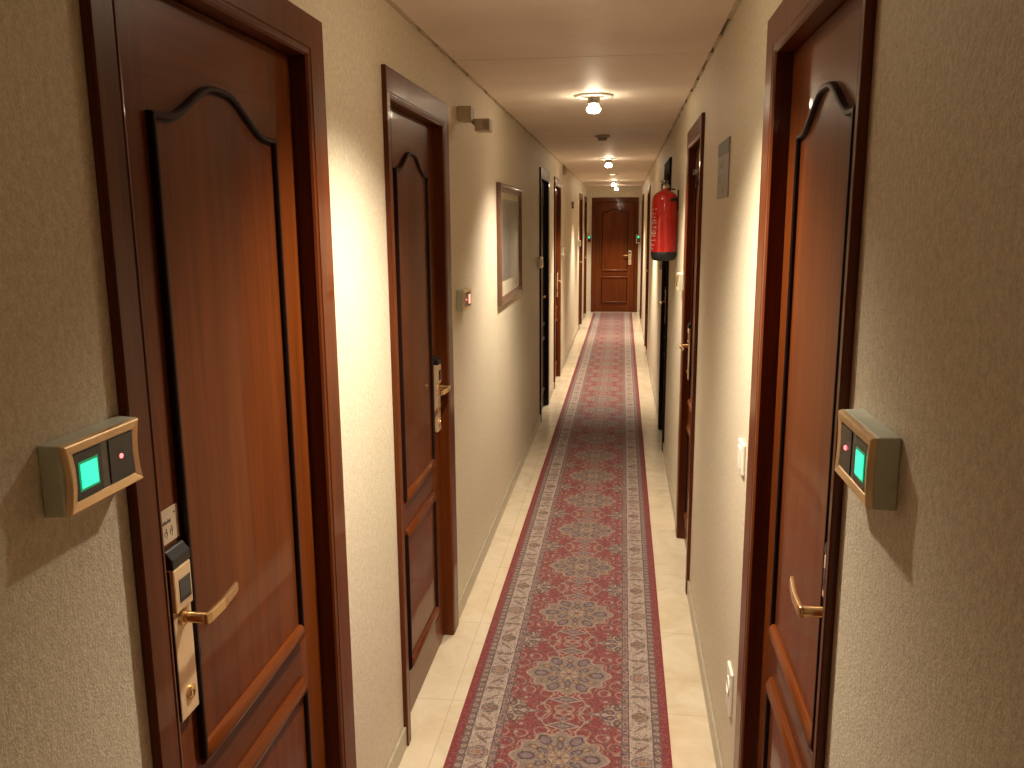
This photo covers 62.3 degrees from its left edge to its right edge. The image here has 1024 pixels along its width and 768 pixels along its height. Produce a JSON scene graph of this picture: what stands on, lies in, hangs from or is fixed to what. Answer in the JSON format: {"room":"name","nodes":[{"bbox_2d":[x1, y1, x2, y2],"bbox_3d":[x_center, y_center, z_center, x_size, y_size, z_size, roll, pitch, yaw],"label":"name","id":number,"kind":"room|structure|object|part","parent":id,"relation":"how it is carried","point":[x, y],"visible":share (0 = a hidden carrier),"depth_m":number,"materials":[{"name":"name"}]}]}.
{"room":"hotel corridor","nodes":[
{"label":"hotel corridor","id":0,"kind":"room"},
{"bbox_2d":[0,0,586,767],"bbox_3d":[0.046,-0.683,6.095,0.120,2.420,20.140,1,11,7],"label":"wall","id":1,"kind":"structure","parent":0,"point":[73,691],"depth_m":1.21,"materials":[{"name":"beige paint"}]},
{"bbox_2d":[37,416,142,517],"bbox_3d":[-0.533,0.102,1.084,0.035,0.090,0.162,1,11,7],"label":"card reader","id":2,"kind":"object","parent":1,"relation":"attached to","point":[79,469],"visible":1,"depth_m":1.05,"materials":[{"name":"gold plastic"}]},
{"bbox_3d":[-0.522,0.102,1.082,0.005,0.067,0.136,1,11,7],"label":"plate","id":3,"kind":"part","parent":2,"relation":"part of","materials":[{"name":"grey plastic"}]},
{"bbox_2d":[79,0,356,767],"bbox_3d":[-0.509,0.320,1.656,0.126,2.118,0.865,1,11,7],"label":"door","id":4,"kind":"structure","parent":1,"relation":"in","point":[208,117],"depth_m":1.53,"materials":[{"name":"brown wood"}]},
{"bbox_3d":[-0.537,0.416,1.377,0.013,0.262,0.056,1,11,7],"label":"lock plate","id":5,"kind":"part","parent":4,"relation":"part of","materials":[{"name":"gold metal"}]},
{"bbox_3d":[-0.484,0.365,1.420,0.012,0.019,0.132,0,11,3],"label":"lever handle","id":6,"kind":"part","parent":4,"relation":"part of","materials":[{"name":"gold metal"}]},
{"bbox_3d":[-0.506,0.045,1.577,0.012,1.137,0.464,1,11,7],"label":"moulding","id":7,"kind":"part","parent":4,"relation":"part of","materials":[{"name":"black wood"}]},
{"bbox_3d":[-0.512,0.045,1.578,0.008,1.119,0.446,1,11,7],"label":"panel","id":8,"kind":"part","parent":4,"relation":"part of","materials":[{"name":"brown wood"}]},
{"bbox_3d":[-0.505,0.956,1.752,0.008,0.463,0.446,1,11,7],"label":"panel","id":9,"kind":"part","parent":4,"relation":"part of","materials":[{"name":"brown wood"}]},
{"bbox_3d":[-0.499,0.957,1.751,0.012,0.481,0.464,1,11,7],"label":"moulding","id":10,"kind":"part","parent":4,"relation":"part of","materials":[{"name":"black wood"}]},
{"bbox_2d":[381,64,458,745],"bbox_3d":[-0.332,0.062,2.999,0.126,2.118,0.867,1,11,7],"label":"door","id":11,"kind":"structure","parent":1,"relation":"in","point":[415,122],"depth_m":3.00,"materials":[{"name":"brown wood"}]},
{"bbox_3d":[-0.330,-0.211,2.913,0.012,1.137,0.436,1,11,7],"label":"moulding","id":12,"kind":"part","parent":11,"relation":"part of","materials":[{"name":"black wood"}]},
{"bbox_3d":[-0.336,-0.211,2.913,0.008,1.119,0.418,1,11,7],"label":"panel","id":13,"kind":"part","parent":11,"relation":"part of","materials":[{"name":"brown wood"}]},
{"bbox_3d":[-0.323,0.700,3.087,0.012,0.481,0.436,1,11,7],"label":"moulding","id":14,"kind":"part","parent":11,"relation":"part of","materials":[{"name":"black wood"}]},
{"bbox_3d":[-0.329,0.700,3.087,0.008,0.463,0.418,1,11,7],"label":"panel","id":15,"kind":"part","parent":11,"relation":"part of","materials":[{"name":"brown wood"}]},
{"bbox_3d":[-0.288,0.053,3.269,0.013,0.262,0.056,1,11,7],"label":"lock plate","id":16,"kind":"part","parent":11,"relation":"part of","materials":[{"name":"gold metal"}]},
{"bbox_3d":[-0.250,0.024,3.198,0.012,0.019,0.132,2,11,11],"label":"lever handle","id":17,"kind":"part","parent":11,"relation":"part of","materials":[{"name":"gold metal"}]},
{"bbox_2d":[457,287,470,311],"bbox_3d":[-0.202,-0.360,3.597,0.035,0.090,0.162,1,11,7],"label":"card reader","id":18,"kind":"object","parent":1,"relation":"attached to","point":[463,294],"visible":1,"depth_m":3.53,"materials":[{"name":"grey plastic"}]},
{"bbox_2d":[457,106,491,132],"bbox_3d":[-0.153,-1.092,3.494,0.134,0.100,0.085,1,11,7],"label":"wall sensor","id":19,"kind":"object","parent":1,"relation":"attached to","point":[465,114],"visible":1,"depth_m":3.46,"materials":[{"name":"beige plastic"}]},
{"bbox_2d":[386,314,583,767],"bbox_3d":[0.119,0.471,6.306,0.010,0.072,20.139,1,11,7],"label":"baseboard","id":20,"kind":"structure","parent":1,"relation":"attached to","point":[395,759],"depth_m":4.37,"materials":[{"name":"beige tile"}]},
{"bbox_2d":[385,0,587,187],"bbox_3d":[0.105,-1.764,5.880,0.015,0.015,20.139,1,11,7],"label":"trim","id":21,"kind":"structure","parent":1,"relation":"attached to","point":[390,2],"depth_m":3.42,"materials":[{"name":"beige paint"}]},
{"bbox_2d":[496,182,521,306],"bbox_3d":[-0.008,-0.845,5.075,0.027,0.670,0.960,1,11,7],"label":"framed picture","id":22,"kind":"object","parent":1,"relation":"attached to","point":[508,198],"visible":1,"depth_m":5.00},
{"bbox_2d":[502,199,518,280],"bbox_3d":[-0.011,-0.867,5.072,0.002,0.455,0.790,1,11,7],"label":"print","id":23,"kind":"object","parent":22,"relation":"attached to","point":[510,239],"depth_m":5.06},
{"bbox_2d":[537,256,542,267],"bbox_3d":[0.228,-0.986,6.865,0.034,0.090,0.162,1,11,7],"label":"card reader","id":24,"kind":"object","parent":1,"relation":"attached to","point":[540,258],"visible":1,"depth_m":6.79,"materials":[{"name":"grey plastic"}]},
{"bbox_2d":[539,167,549,421],"bbox_3d":[0.253,-0.788,7.434,0.126,2.118,0.800,1,11,7],"label":"door","id":25,"kind":"structure","parent":1,"relation":"in","point":[544,176],"depth_m":7.61,"materials":[{"name":"black wood"}]},
{"bbox_3d":[0.249,-1.063,7.356,0.008,1.119,0.388,1,11,7],"label":"panel","id":26,"kind":"part","parent":25,"relation":"part of","materials":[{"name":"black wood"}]},
{"bbox_3d":[0.256,-0.152,7.530,0.008,0.463,0.388,1,11,7],"label":"panel","id":27,"kind":"part","parent":25,"relation":"part of","materials":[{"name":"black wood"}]},
{"bbox_3d":[0.256,-1.063,7.355,0.012,1.137,0.406,1,11,7],"label":"moulding","id":28,"kind":"part","parent":25,"relation":"part of","materials":[{"name":"black wood"}]},
{"bbox_3d":[0.263,-0.152,7.529,0.012,0.481,0.406,1,11,7],"label":"moulding","id":29,"kind":"part","parent":25,"relation":"part of","materials":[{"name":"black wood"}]},
{"bbox_2d":[554,176,561,388],"bbox_3d":[0.443,-1.066,8.880,0.126,2.118,0.830,1,11,7],"label":"door","id":30,"kind":"structure","parent":1,"relation":"in","point":[557,182],"depth_m":9.08,"materials":[{"name":"brown wood"}]},
{"bbox_3d":[0.447,-0.429,8.976,0.008,0.463,0.408,1,11,7],"label":"panel","id":31,"kind":"part","parent":30,"relation":"part of","materials":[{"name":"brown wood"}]},
{"bbox_3d":[0.446,-1.341,8.801,0.012,1.137,0.426,1,11,7],"label":"moulding","id":32,"kind":"part","parent":30,"relation":"part of","materials":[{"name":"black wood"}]},
{"bbox_3d":[0.453,-0.429,8.975,0.012,0.481,0.426,1,11,7],"label":"moulding","id":33,"kind":"part","parent":30,"relation":"part of","materials":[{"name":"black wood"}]},
{"bbox_2d":[561,247,564,255],"bbox_3d":[0.575,-1.489,9.495,0.034,0.090,0.162,1,11,7],"label":"card reader","id":34,"kind":"object","parent":1,"relation":"attached to","point":[562,248],"visible":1,"depth_m":9.42,"materials":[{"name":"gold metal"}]},
{"bbox_2d":[578,193,582,324],"bbox_3d":[1.072,-1.980,13.648,0.126,2.118,0.840,1,11,7],"label":"door","id":35,"kind":"structure","parent":1,"relation":"in","point":[580,194],"depth_m":13.85,"materials":[{"name":"brown wood"}]},
{"bbox_2d":[583,196,586,313],"bbox_3d":[1.291,-2.300,15.313,0.126,2.118,0.840,1,11,7],"label":"door","id":36,"kind":"structure","parent":1,"relation":"in","point":[585,197],"depth_m":15.51,"materials":[{"name":"brown wood"}]},
{"bbox_2d":[398,311,715,767],"bbox_3d":[0.616,0.542,6.265,1.249,0.060,20.360,1,11,7],"label":"floor","id":37,"kind":"structure","parent":0,"point":[435,713],"depth_m":3.66,"materials":[{"name":"beige tile"}]},
{"bbox_2d":[443,312,672,767],"bbox_3d":[0.797,0.248,7.617,0.712,0.009,16.950,1,11,7],"label":"carpet runner","id":38,"kind":"object","parent":37,"relation":"on","point":[569,672],"visible":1,"depth_m":3.69,"materials":[{"name":"red carpet"}]},
{"bbox_2d":[392,0,735,186],"bbox_3d":[0.591,-1.752,5.767,0.983,0.020,20.239,1,11,7],"label":"ceiling","id":39,"kind":"structure","parent":0,"point":[533,57],"depth_m":3.35,"materials":[{"name":"painted plaster"}]},
{"bbox_2d":[574,92,613,112],"bbox_3d":[0.412,-1.411,4.275,0.200,0.086,0.200,1,11,7],"label":"ceiling spotlight","id":40,"kind":"object","parent":39,"relation":"attached to","point":[593,99],"visible":1,"depth_m":4.25,"materials":[{"name":"white glass"}]},
{"bbox_3d":[0.412,-1.392,4.278,0.072,0.046,0.072,1,11,7],"label":"bulb","id":41,"kind":"part","parent":40,"relation":"part of","materials":[{"name":"white glass"}]},
{"bbox_2d":[595,135,609,140],"bbox_3d":[0.666,-1.812,6.238,0.116,0.040,0.116,1,11,7],"label":"smoke detector","id":42,"kind":"object","parent":39,"relation":"attached to","point":[600,137],"visible":1,"depth_m":6.21,"materials":[{"name":"plastic"}]},
{"bbox_2d":[599,158,618,166],"bbox_3d":[0.977,-2.233,8.560,0.200,0.086,0.200,1,11,7],"label":"ceiling spotlight","id":43,"kind":"object","parent":39,"relation":"attached to","point":[608,161],"visible":1,"depth_m":8.53,"materials":[{"name":"white glass"}]},
{"bbox_2d":[607,180,619,185],"bbox_3d":[1.570,-3.096,13.060,0.200,0.086,0.200,1,11,7],"label":"ceiling spotlight","id":44,"kind":"object","parent":39,"relation":"attached to","point":[613,181],"visible":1,"depth_m":13.03,"materials":[{"name":"white glass"}]},
{"bbox_2d":[586,187,641,311],"bbox_3d":[1.906,-2.566,15.890,1.249,2.420,0.120,1,11,7],"label":"wall","id":45,"kind":"structure","parent":0,"point":[592,192],"depth_m":15.73,"materials":[{"name":"beige paint"}]},
{"bbox_2d":[587,235,591,243],"bbox_3d":[1.445,-2.708,15.843,0.090,0.162,0.035,1,11,7],"label":"card reader","id":46,"kind":"object","parent":45,"relation":"attached to","point":[589,237],"visible":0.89,"depth_m":15.83,"materials":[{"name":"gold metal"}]},
{"bbox_2d":[591,197,638,311],"bbox_3d":[1.924,-2.412,15.876,0.865,2.118,0.138,1,11,7],"label":"door","id":47,"kind":"structure","parent":45,"relation":"in","point":[614,251],"depth_m":15.86,"materials":[{"name":"brown wood"}]},
{"bbox_3d":[1.927,-1.778,15.989,0.468,0.463,0.008,1,11,7],"label":"panel","id":48,"kind":"part","parent":47,"relation":"part of","materials":[{"name":"brown wood"}]},
{"bbox_3d":[1.927,-1.777,15.982,0.486,0.481,0.012,1,11,7],"label":"moulding","id":49,"kind":"part","parent":47,"relation":"part of","materials":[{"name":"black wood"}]},
{"bbox_3d":[1.920,-2.688,15.809,0.486,1.137,0.012,1,11,7],"label":"moulding","id":50,"kind":"part","parent":47,"relation":"part of","materials":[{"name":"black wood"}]},
{"bbox_3d":[1.921,-2.690,15.815,0.468,1.119,0.008,1,11,7],"label":"panel","id":51,"kind":"part","parent":47,"relation":"part of","materials":[{"name":"brown wood"}]},
{"bbox_3d":[2.204,-2.363,15.833,0.056,0.262,0.013,1,11,7],"label":"lock plate","id":52,"kind":"part","parent":47,"relation":"part of","materials":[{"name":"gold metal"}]},
{"bbox_2d":[636,235,640,242],"bbox_3d":[2.349,-2.693,15.727,0.090,0.162,0.035,1,11,7],"label":"card reader","id":53,"kind":"object","parent":45,"relation":"attached to","point":[638,237],"visible":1,"depth_m":15.71,"materials":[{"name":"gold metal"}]},
{"bbox_2d":[640,0,1023,767],"bbox_3d":[1.165,-0.664,5.951,0.120,2.420,20.140,1,11,7],"label":"wall","id":54,"kind":"structure","parent":0,"point":[927,664],"depth_m":0.96,"materials":[{"name":"beige paint"}]},
{"bbox_2d":[640,194,643,318],"bbox_3d":[2.247,-2.138,14.428,0.126,2.118,0.840,1,11,7],"label":"door","id":55,"kind":"structure","parent":54,"relation":"in","point":[641,259],"depth_m":14.28,"materials":[{"name":"brown wood"}]},
{"bbox_2d":[644,185,650,348],"bbox_3d":[1.805,-1.495,11.077,0.126,2.118,0.840,1,11,7],"label":"door","id":56,"kind":"structure","parent":54,"relation":"in","point":[649,187],"depth_m":11.25,"materials":[{"name":"brown wood"}]},
{"bbox_2d":[658,261,661,268],"bbox_3d":[1.226,-0.995,6.989,0.034,0.090,0.162,1,11,7],"label":"card reader","id":57,"kind":"object","parent":54,"relation":"attached to","point":[659,262],"visible":0.56,"depth_m":6.92,"materials":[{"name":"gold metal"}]},
{"bbox_2d":[651,172,678,260],"bbox_3d":[0.926,-1.010,5.128,0.162,0.517,0.165,-8,13,-33],"label":"fire extinguisher","id":58,"kind":"object","parent":54,"relation":"attached to","point":[665,203],"visible":1,"depth_m":5.08,"materials":[{"name":"red metal"}]},
{"bbox_3d":[0.914,-1.224,5.045,0.024,0.064,0.122,1,11,7],"label":"squeeze lever","id":59,"kind":"part","parent":58,"relation":"part of","materials":[{"name":"black plastic"}]},
{"bbox_2d":[658,157,671,451],"bbox_3d":[1.197,-0.610,6.461,0.126,2.118,0.780,1,11,7],"label":"door","id":60,"kind":"structure","parent":54,"relation":"in","point":[668,165],"depth_m":6.71,"materials":[{"name":"black wood"}]},
{"bbox_2d":[676,272,682,290],"bbox_3d":[0.912,-0.557,4.599,0.034,0.090,0.162,1,11,7],"label":"card reader","id":61,"kind":"object","parent":54,"relation":"attached to","point":[679,276],"visible":0.95,"depth_m":4.53,"materials":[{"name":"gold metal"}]},
{"bbox_2d":[639,308,723,767],"bbox_3d":[1.109,0.488,6.179,0.010,0.072,20.139,1,11,7],"label":"baseboard","id":62,"kind":"structure","parent":54,"relation":"attached to","point":[711,719],"depth_m":3.28,"materials":[{"name":"beige tile"}]},
{"bbox_2d":[675,112,704,593],"bbox_3d":[0.882,-0.151,4.069,0.126,2.118,0.810,1,11,7],"label":"door","id":63,"kind":"structure","parent":54,"relation":"in","point":[694,162],"depth_m":4.23,"materials":[{"name":"brown wood"}]},
{"bbox_3d":[0.875,0.485,4.167,0.012,0.481,0.386,1,11,7],"label":"moulding","id":64,"kind":"part","parent":63,"relation":"part of","materials":[{"name":"black wood"}]},
{"bbox_3d":[0.881,0.485,4.166,0.008,0.463,0.368,1,11,7],"label":"panel","id":65,"kind":"part","parent":63,"relation":"part of","materials":[{"name":"brown wood"}]},
{"bbox_3d":[0.902,-0.153,4.300,0.013,0.262,0.056,1,11,7],"label":"lock plate","id":66,"kind":"part","parent":63,"relation":"part of","materials":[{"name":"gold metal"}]},
{"bbox_3d":[0.868,-0.426,3.993,0.012,1.137,0.386,1,11,7],"label":"moulding","id":67,"kind":"part","parent":63,"relation":"part of","materials":[{"name":"black wood"}]},
{"bbox_3d":[0.875,-0.426,3.992,0.008,1.119,0.368,1,11,7],"label":"panel","id":68,"kind":"part","parent":63,"relation":"part of","materials":[{"name":"brown wood"}]},
{"bbox_2d":[641,0,740,186],"bbox_3d":[1.090,-1.747,5.753,0.015,0.015,20.139,1,11,7],"label":"trim","id":69,"kind":"structure","parent":54,"relation":"attached to","point":[737,2],"depth_m":3.61,"materials":[{"name":"beige paint"}]},
{"bbox_2d":[717,136,730,198],"bbox_3d":[0.697,-0.708,2.796,0.005,0.184,0.310,1,11,7],"label":"wall plaque","id":70,"kind":"object","parent":54,"relation":"attached to","point":[724,147],"visible":1,"depth_m":2.77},
{"bbox_2d":[726,661,733,716],"bbox_3d":[0.617,0.866,2.407,0.012,0.130,0.084,1,11,7],"label":"wall socket","id":71,"kind":"object","parent":54,"relation":"attached to","point":[729,677],"visible":1,"depth_m":2.38,"materials":[{"name":"white plastic"}]},
{"bbox_2d":[737,438,745,475],"bbox_3d":[0.608,0.194,2.252,0.012,0.084,0.084,1,11,7],"label":"light switch","id":72,"kind":"object","parent":54,"relation":"attached to","point":[741,451],"visible":1,"depth_m":2.22,"materials":[{"name":"white plastic"}]},
{"bbox_2d":[733,0,876,767],"bbox_3d":[0.567,0.307,1.681,0.126,2.118,0.825,1,11,7],"label":"door","id":73,"kind":"structure","parent":54,"relation":"in","point":[818,73],"depth_m":1.64,"materials":[{"name":"brown wood"}]},
{"bbox_3d":[0.556,0.949,1.749,0.012,0.481,0.438,1,11,7],"label":"moulding","id":74,"kind":"part","parent":73,"relation":"part of","materials":[{"name":"black wood"}]},
{"bbox_3d":[0.563,0.949,1.748,0.008,0.463,0.420,1,11,7],"label":"panel","id":75,"kind":"part","parent":73,"relation":"part of","materials":[{"name":"brown wood"}]},
{"bbox_3d":[0.478,0.357,1.428,0.012,0.019,0.132,2,11,11],"label":"lever handle","id":76,"kind":"part","parent":73,"relation":"part of","materials":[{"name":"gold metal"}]},
{"bbox_3d":[0.556,0.038,1.574,0.008,1.119,0.420,1,11,7],"label":"panel","id":77,"kind":"part","parent":73,"relation":"part of","materials":[{"name":"brown wood"}]},
{"bbox_3d":[0.549,0.037,1.575,0.012,1.137,0.438,1,11,7],"label":"moulding","id":78,"kind":"part","parent":73,"relation":"part of","materials":[{"name":"black wood"}]},
{"bbox_2d":[834,409,901,510],"bbox_3d":[0.447,0.092,1.074,0.035,0.090,0.162,1,11,7],"label":"card reader","id":79,"kind":"object","parent":54,"relation":"attached to","point":[868,453],"visible":1,"depth_m":1.02,"materials":[{"name":"gold plastic"}]},
{"bbox_3d":[0.436,0.091,1.075,0.005,0.067,0.136,1,11,7],"label":"plate","id":80,"kind":"part","parent":79,"relation":"part of","materials":[{"name":"grey plastic"}]}
]}

